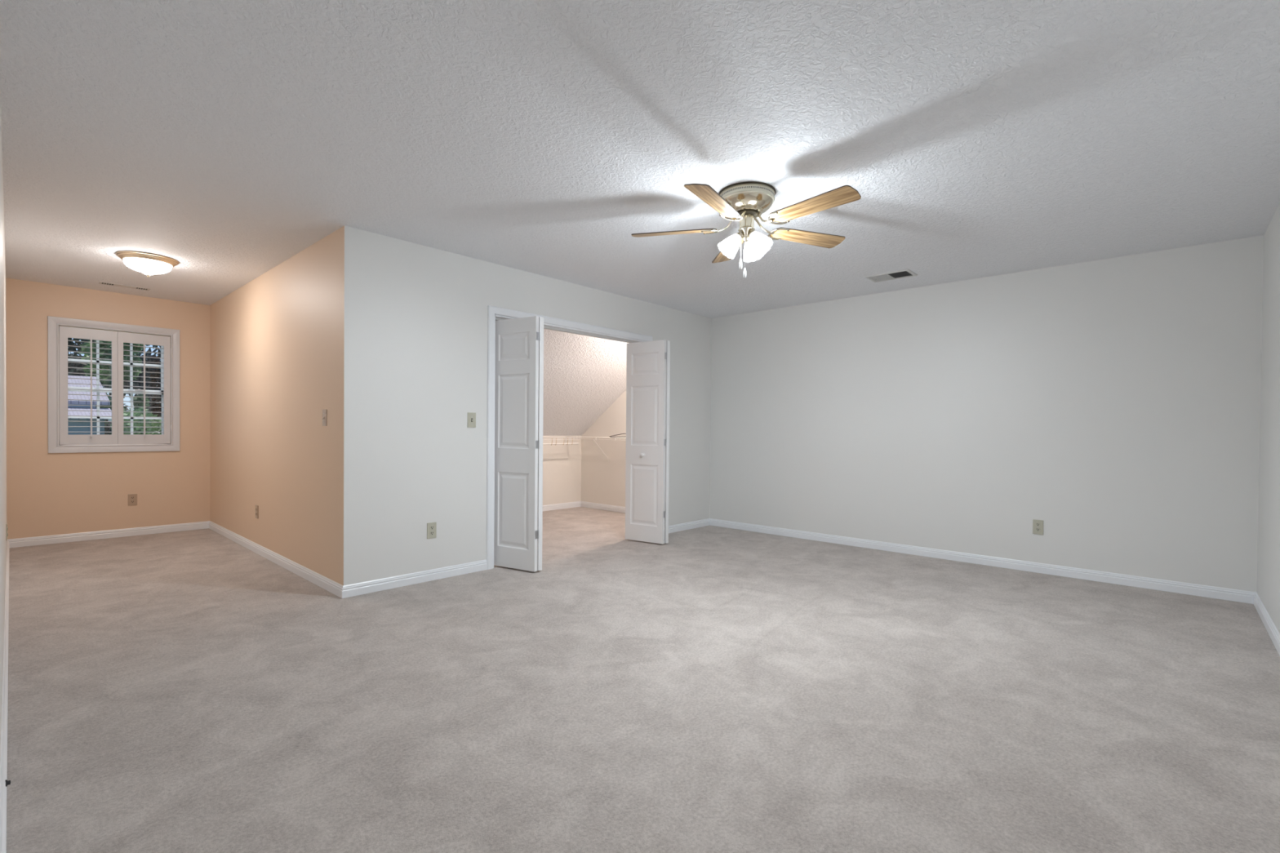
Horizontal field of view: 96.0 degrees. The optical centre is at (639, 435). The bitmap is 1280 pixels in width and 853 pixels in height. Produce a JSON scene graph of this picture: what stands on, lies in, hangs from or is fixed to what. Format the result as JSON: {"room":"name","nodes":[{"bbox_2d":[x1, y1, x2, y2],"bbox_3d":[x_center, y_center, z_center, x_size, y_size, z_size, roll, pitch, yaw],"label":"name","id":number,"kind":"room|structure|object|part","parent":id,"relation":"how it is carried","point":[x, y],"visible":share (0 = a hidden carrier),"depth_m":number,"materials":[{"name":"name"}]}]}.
{"room":"empty bedroom","nodes":[
{"label":"empty bedroom","id":0,"kind":"room"},
{"bbox_2d":[0,97,7,755],"bbox_3d":[-2.755,-0.146,2.389,8.485,2.440,0.150,1,1,42],"label":"wall","id":1,"kind":"structure","parent":0,"point":[3,503],"depth_m":2.52,"materials":[{"name":"white paint"}]},
{"bbox_2d":[0,539,9,852],"bbox_3d":[-2.709,1.033,2.463,8.185,0.079,0.014,1,1,42],"label":"baseboard","id":2,"kind":"structure","parent":1,"relation":"attached to","point":[3,757],"depth_m":1.99,"materials":[{"name":"white paint"}]},
{"bbox_2d":[5,523,8,540],"bbox_3d":[-4.462,0.675,4.065,0.070,0.115,0.009,1,1,42],"label":"outlet","id":3,"kind":"object","parent":1,"relation":"attached to","point":[6,527],"visible":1,"depth_m":4.04,"materials":[{"name":"beige plastic"}]},
{"bbox_3d":[-4.464,0.675,4.063,0.070,0.115,0.006,1,1,42],"label":"plate","id":4,"kind":"part","parent":3,"relation":"part of","materials":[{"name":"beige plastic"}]},
{"bbox_2d":[4,779,10,786],"bbox_3d":[-1.884,1.034,1.719,0.020,0.020,0.011,1,1,42],"label":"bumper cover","id":5,"kind":"object","parent":1,"relation":"attached to","point":[7,782],"visible":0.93,"depth_m":1.72,"materials":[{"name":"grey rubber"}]},
{"bbox_2d":[5,278,209,539],"bbox_3d":[-5.231,-0.207,5.855,0.150,2.440,1.616,1,1,42],"label":"wall","id":6,"kind":"structure","parent":0,"point":[48,494],"depth_m":5.64,"materials":[{"name":"beige"}]},
{"bbox_2d":[8,520,209,547],"bbox_3d":[-5.219,0.974,5.771,0.014,0.079,1.501,1,1,42],"label":"baseboard","id":7,"kind":"structure","parent":6,"relation":"attached to","point":[64,538],"depth_m":5.69,"materials":[{"name":"white paint"}]},
{"bbox_2d":[47,315,179,453],"bbox_3d":[-5.260,-0.481,5.800,0.164,1.282,0.977,1,1,42],"label":"window","id":8,"kind":"structure","parent":6,"relation":"in","point":[53,322],"depth_m":5.72,"materials":[{"name":"white paint"}]},
{"bbox_2d":[58,325,117,444],"bbox_3d":[-5.352,-0.479,5.601,0.074,1.121,0.411,1,1,42],"label":"shutter","id":9,"kind":"object","parent":8,"relation":"attached to","point":[65,332],"visible":1,"depth_m":5.58,"materials":[{"name":"white paint"}]},
{"bbox_3d":[-5.319,-0.478,5.590,0.011,0.972,0.012,1,1,42],"label":"tilt rod","id":10,"kind":"part","parent":9,"relation":"part of","materials":[{"name":"white paint"}]},
{"bbox_3d":[-5.285,-0.203,5.824,0.028,0.523,0.779,1,1,42],"label":"sash","id":11,"kind":"part","parent":8,"relation":"part of","materials":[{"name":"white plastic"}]},
{"bbox_3d":[-5.302,-0.735,5.838,0.028,0.572,0.779,1,1,42],"label":"sash","id":12,"kind":"part","parent":8,"relation":"part of","materials":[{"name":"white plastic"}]},
{"bbox_2d":[117,331,170,444],"bbox_3d":[-5.072,-0.480,5.907,0.074,1.121,0.414,1,1,42],"label":"shutter","id":13,"kind":"object","parent":8,"relation":"attached to","point":[122,337],"visible":1,"depth_m":5.89,"materials":[{"name":"white paint"}]},
{"bbox_3d":[-5.053,-0.479,5.880,0.011,0.972,0.012,1,1,42],"label":"tilt rod","id":14,"kind":"part","parent":13,"relation":"part of","materials":[{"name":"white paint"}]},
{"bbox_2d":[128,493,137,506],"bbox_3d":[-5.145,0.647,5.848,0.009,0.115,0.070,1,1,42],"label":"outlet","id":15,"kind":"object","parent":6,"relation":"attached to","point":[132,498],"visible":1,"depth_m":5.85,"materials":[{"name":"beige plastic"}]},
{"bbox_2d":[209,226,344,585],"bbox_3d":[-3.285,-0.181,5.090,3.753,2.440,0.115,1,1,42],"label":"wall","id":16,"kind":"structure","parent":0,"point":[277,340],"depth_m":4.59,"materials":[{"name":"beige paint"}]},
{"bbox_2d":[255,505,258,518],"bbox_3d":[-3.399,0.673,5.113,0.070,0.115,0.009,1,1,42],"label":"outlet","id":17,"kind":"object","parent":16,"relation":"attached to","point":[256,506],"visible":1,"depth_m":5.10,"materials":[{"name":"beige plastic"}]},
{"bbox_2d":[208,520,343,598],"bbox_3d":[-3.333,0.999,5.051,3.767,0.079,0.014,1,1,42],"label":"baseboard","id":18,"kind":"structure","parent":16,"relation":"attached to","point":[335,588],"depth_m":4.58,"materials":[{"name":"white paint"}]},
{"bbox_2d":[321,409,327,426],"bbox_3d":[-2.195,-0.126,4.000,0.070,0.115,0.020,1,1,42],"label":"light switch","id":19,"kind":"object","parent":16,"relation":"attached to","point":[324,419],"visible":1,"depth_m":3.99,"materials":[{"name":"beige plastic"}]},
{"bbox_2d":[343,225,711,585],"bbox_3d":[-0.596,-0.161,5.332,0.115,2.440,4.104,1,1,42],"label":"wall","id":20,"kind":"structure","parent":0,"point":[415,315],"depth_m":4.25,"materials":[{"name":"white paint"}]},
{"bbox_2d":[342,559,487,598],"bbox_3d":[-1.587,1.023,4.180,0.014,0.079,1.090,1,1,42],"label":"baseboard","id":21,"kind":"structure","parent":20,"relation":"attached to","point":[367,587],"depth_m":4.12,"materials":[{"name":"white paint"}]},
{"bbox_2d":[426,522,436,538],"bbox_3d":[-1.530,0.695,4.239,0.009,0.115,0.070,1,1,42],"label":"outlet","id":22,"kind":"object","parent":20,"relation":"attached to","point":[431,526],"visible":1,"depth_m":4.24,"materials":[{"name":"beige plastic"}]},
{"bbox_2d":[467,412,475,427],"bbox_3d":[-1.300,-0.123,4.465,0.020,0.115,0.070,1,1,42],"label":"light switch","id":23,"kind":"object","parent":20,"relation":"attached to","point":[471,416],"visible":1,"depth_m":4.46,"materials":[{"name":"beige plastic"}]},
{"bbox_2d":[495,317,636,342],"bbox_3d":[-0.583,-0.954,5.329,0.033,0.020,1.824,1,1,42],"label":"door track","id":24,"kind":"object","parent":20,"relation":"attached to","point":[496,318],"visible":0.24,"depth_m":5.37,"materials":[{"name":"white metal"}]},
{"bbox_2d":[493,315,543,572],"bbox_3d":[-0.944,0.061,4.638,0.442,1.978,0.284,1,1,42],"label":"door","id":25,"kind":"structure","parent":24,"relation":"hanging from","point":[519,342],"depth_m":4.54,"materials":[{"name":"white paint"}]},
{"bbox_2d":[625,339,670,544],"bbox_3d":[0.091,0.057,5.760,0.447,1.978,0.234,1,1,42],"label":"door","id":26,"kind":"structure","parent":24,"relation":"hanging from","point":[647,362],"depth_m":5.68,"materials":[{"name":"white paint"}]},
{"bbox_2d":[486,305,652,569],"bbox_3d":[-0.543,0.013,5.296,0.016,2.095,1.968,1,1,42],"label":"trim","id":27,"kind":"structure","parent":20,"relation":"attached to","point":[491,310],"depth_m":4.60,"materials":[{"name":"white paint"}]},
{"bbox_2d":[668,518,710,533],"bbox_3d":[0.472,1.016,6.426,0.014,0.079,1.053,1,1,42],"label":"baseboard","id":28,"kind":"structure","parent":20,"relation":"attached to","point":[695,524],"depth_m":6.50,"materials":[{"name":"white paint"}]},
{"bbox_2d":[542,435,581,505],"bbox_3d":[-2.231,0.494,6.910,0.100,1.066,3.989,1,1,42],"label":"wall","id":29,"kind":"structure","parent":0,"point":[562,464],"depth_m":8.07,"materials":[{"name":"white paint"}]},
{"bbox_2d":[542,436,579,444],"bbox_3d":[-2.182,0.194,6.656,0.306,0.342,3.666,1,1,42],"label":"wire shelf","id":30,"kind":"object","parent":29,"relation":"attached to","point":[563,437],"visible":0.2,"depth_m":7.68,"materials":[{"name":"white metal"}]},
{"bbox_3d":[-2.084,0.109,6.567,0.021,0.021,3.663,1,1,42],"label":"hang rod","id":31,"kind":"part","parent":30,"relation":"part of","materials":[{"name":"white metal"}]},
{"bbox_2d":[542,501,625,513],"bbox_3d":[-1.406,1.002,6.152,2.155,0.079,3.983,1,1,42],"label":"baseboard","id":32,"kind":"structure","parent":29,"relation":"attached to","point":[578,504],"depth_m":8.04,"materials":[{"name":"white paint"}]},
{"bbox_2d":[542,328,626,435],"bbox_3d":[-1.511,-0.664,6.309,2.242,1.712,4.196,1,1,42],"label":"ceiling","id":33,"kind":"structure","parent":0,"point":[584,375],"depth_m":7.05,"materials":[{"name":"white paint"}]},
{"bbox_2d":[0,0,1279,318],"bbox_3d":[-0.800,-1.433,4.496,8.485,0.120,5.905,1,1,42],"label":"ceiling","id":34,"kind":"structure","parent":0,"point":[224,140],"depth_m":2.55,"materials":[{"name":"white paint"}]},
{"bbox_2d":[98,281,150,290],"bbox_3d":[-4.877,-1.417,5.461,0.105,0.004,0.360,1,1,42],"label":"ceiling vent","id":35,"kind":"object","parent":34,"relation":"in","point":[100,282],"visible":1,"depth_m":5.45,"materials":[{"name":"white metal"}]},
{"bbox_2d":[115,250,178,277],"bbox_3d":[-3.873,-1.324,4.540,0.380,0.152,0.380,1,1,42],"label":"ceiling light","id":36,"kind":"object","parent":34,"relation":"attached to","point":[148,264],"visible":1,"depth_m":4.45,"materials":[{"name":"white glass"}]},
{"bbox_3d":[-3.873,-1.315,4.541,0.294,0.098,0.294,1,1,42],"label":"lamp shade","id":37,"kind":"part","parent":36,"relation":"part of","materials":[{"name":"white glass"}]},
{"bbox_2d":[631,181,861,278],"bbox_3d":[0.602,-1.105,3.171,1.244,0.482,1.255,1,1,42],"label":"ceiling fan","id":38,"kind":"object","parent":34,"relation":"hanging from","point":[745,202],"visible":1,"depth_m":3.11,"materials":[{"name":"brown wood"}]},
{"bbox_3d":[0.192,-1.163,3.300,0.491,0.006,0.134,1,13,14],"label":"blade","id":39,"kind":"part","parent":38,"relation":"part of","materials":[{"name":"brown wood"}]},
{"bbox_3d":[0.377,-1.156,2.853,0.134,0.006,0.491,15,8,31],"label":"blade","id":40,"kind":"part","parent":38,"relation":"part of","materials":[{"name":"brown wood"}]},
{"bbox_3d":[0.560,-1.163,3.614,0.134,0.006,0.491,-12,2,-4],"label":"blade","id":41,"kind":"part","parent":38,"relation":"part of","materials":[{"name":"brown wood"}]},
{"bbox_3d":[0.489,-1.055,3.197,0.121,0.134,0.124,1,1,42],"label":"lamp shade","id":42,"kind":"part","parent":38,"relation":"part of","materials":[{"name":"white glass"}]},
{"bbox_3d":[0.579,-1.030,3.171,0.006,0.227,0.023,1,1,19],"label":"pull chain","id":43,"kind":"part","parent":38,"relation":"part of","materials":[{"name":"silver metal"}]},
{"bbox_3d":[0.593,-1.266,3.203,0.293,0.067,0.293,1,1,42],"label":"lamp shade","id":44,"kind":"part","parent":38,"relation":"part of","materials":[{"name":"gold metal"}]},
{"bbox_3d":[0.636,-1.054,3.290,0.115,0.134,0.132,1,1,42],"label":"lamp shade","id":45,"kind":"part","parent":38,"relation":"part of","materials":[{"name":"white glass"}]},
{"bbox_3d":[0.649,-1.052,3.130,0.132,0.134,0.116,1,1,42],"label":"lamp shade","id":46,"kind":"part","parent":38,"relation":"part of","materials":[{"name":"white glass"}]},
{"bbox_3d":[0.972,-1.157,3.362,0.491,0.006,0.134,0,-11,-23],"label":"blade","id":47,"kind":"part","parent":38,"relation":"part of","materials":[{"name":"brown wood"}]},
{"bbox_3d":[0.859,-1.153,2.891,0.134,0.006,0.491,16,-9,-40],"label":"blade","id":48,"kind":"part","parent":38,"relation":"part of","materials":[{"name":"brown wood"}]},
{"bbox_2d":[864,268,917,282],"bbox_3d":[2.115,-1.344,4.864,0.355,0.016,0.235,1,1,42],"label":"ceiling vent","id":49,"kind":"object","parent":34,"relation":"in","point":[903,273],"visible":1,"depth_m":4.85,"materials":[{"name":"white metal"}]},
{"bbox_2d":[6,506,1279,852],"bbox_3d":[-0.822,1.127,4.525,8.485,0.120,5.905,1,1,42],"label":"floor","id":50,"kind":"structure","parent":0,"point":[708,689],"depth_m":2.33,"materials":[{"name":"carpet"}]},
{"bbox_2d":[581,235,1263,591],"bbox_3d":[1.641,-0.151,6.162,6.802,2.440,0.156,1,1,42],"label":"wall","id":51,"kind":"structure","parent":0,"point":[1113,404],"depth_m":4.74,"materials":[{"name":"white paint"}]},
{"bbox_2d":[565,436,626,462],"bbox_3d":[-0.170,0.194,7.507,2.108,0.351,0.308,1,1,42],"label":"wire shelf","id":52,"kind":"object","parent":51,"relation":"attached to","point":[596,437],"visible":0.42,"depth_m":7.77,"materials":[{"name":"white metal"}]},
{"bbox_2d":[609,433,626,437],"bbox_3d":[-0.195,-0.007,7.541,0.419,0.055,0.093,1,1,24],"label":"clothes hanger","id":53,"kind":"object","parent":52,"relation":"on","point":[621,433],"visible":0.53,"depth_m":7.54,"materials":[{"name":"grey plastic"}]},
{"bbox_2d":[709,518,1256,604],"bbox_3d":[2.451,1.045,5.317,4.432,0.079,0.014,1,1,42],"label":"baseboard","id":54,"kind":"structure","parent":51,"relation":"attached to","point":[1218,593],"depth_m":4.71,"materials":[{"name":"white paint"}]},
{"bbox_2d":[1032,519,1043,534],"bbox_3d":[3.199,0.733,4.634,0.070,0.115,0.009,1,1,42],"label":"outlet","id":55,"kind":"object","parent":51,"relation":"attached to","point":[1037,525],"visible":1,"depth_m":4.63,"materials":[{"name":"beige plastic"}]},
{"bbox_2d":[1256,202,1279,633],"bbox_3d":[2.312,-0.095,1.750,0.150,2.440,5.755,1,1,42],"label":"wall","id":56,"kind":"structure","parent":0,"point":[1268,587],"depth_m":3.42,"materials":[{"name":"white paint"}]},
{"bbox_2d":[1253,592,1279,656],"bbox_3d":[2.191,1.083,1.764,0.014,0.079,5.605,1,1,42],"label":"baseboard","id":57,"kind":"structure","parent":56,"relation":"attached to","point":[1270,627],"depth_m":3.30,"materials":[{"name":"white paint"}]},
{"label":"outside","id":58,"kind":"structure","parent":0,"visible":0},
{"bbox_3d":[-30.025,3.553,36.310,74.747,0.200,90.000,1,1,42],"label":"lawn","id":59,"kind":"structure","parent":58,"visible":0},
{"bbox_2d":[67,375,111,434],"bbox_3d":[-23.160,0.837,15.239,9.260,5.830,13.020,1,1,42],"label":"house","id":60,"kind":"structure","parent":59,"relation":"on","point":[69,380],"depth_m":17.46,"materials":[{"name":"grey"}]},
{"bbox_2d":[67,337,147,431],"bbox_3d":[-35.918,-5.108,35.290,9.347,17.148,8.793,0,1,-13],"label":"tree","id":61,"kind":"object","parent":59,"relation":"on","point":[69,343],"visible":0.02,"depth_m":34.75,"materials":[{"name":"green plant"}]},
{"bbox_2d":[67,338,156,434],"bbox_3d":[-28.645,-2.716,31.311,4.850,12.580,4.849,0,1,-11],"label":"tree","id":62,"kind":"object","parent":59,"relation":"on","point":[69,364],"visible":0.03,"depth_m":30.33,"materials":[{"name":"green plant"}]},
{"bbox_2d":[78,340,155,434],"bbox_3d":[-22.701,-0.465,24.863,2.902,8.327,3.261,0,1,-24],"label":"tree","id":63,"kind":"object","parent":59,"relation":"on","point":[87,344],"visible":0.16,"depth_m":24.51,"materials":[{"name":"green plant"}]},
{"bbox_2d":[106,344,161,434],"bbox_3d":[-23.286,-2.853,29.121,6.483,12.998,6.202,1,1,42],"label":"tree","id":64,"kind":"object","parent":59,"relation":"on","point":[147,354],"visible":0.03,"depth_m":27.58,"materials":[{"name":"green plant"}]},
{"bbox_2d":[110,407,161,434],"bbox_3d":[-14.768,1.485,17.247,1.595,4.738,2.029,1,1,42],"label":"shrub","id":65,"kind":"object","parent":59,"relation":"on","point":[128,414],"visible":0.12,"depth_m":16.92,"materials":[{"name":"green plant"}]}
]}

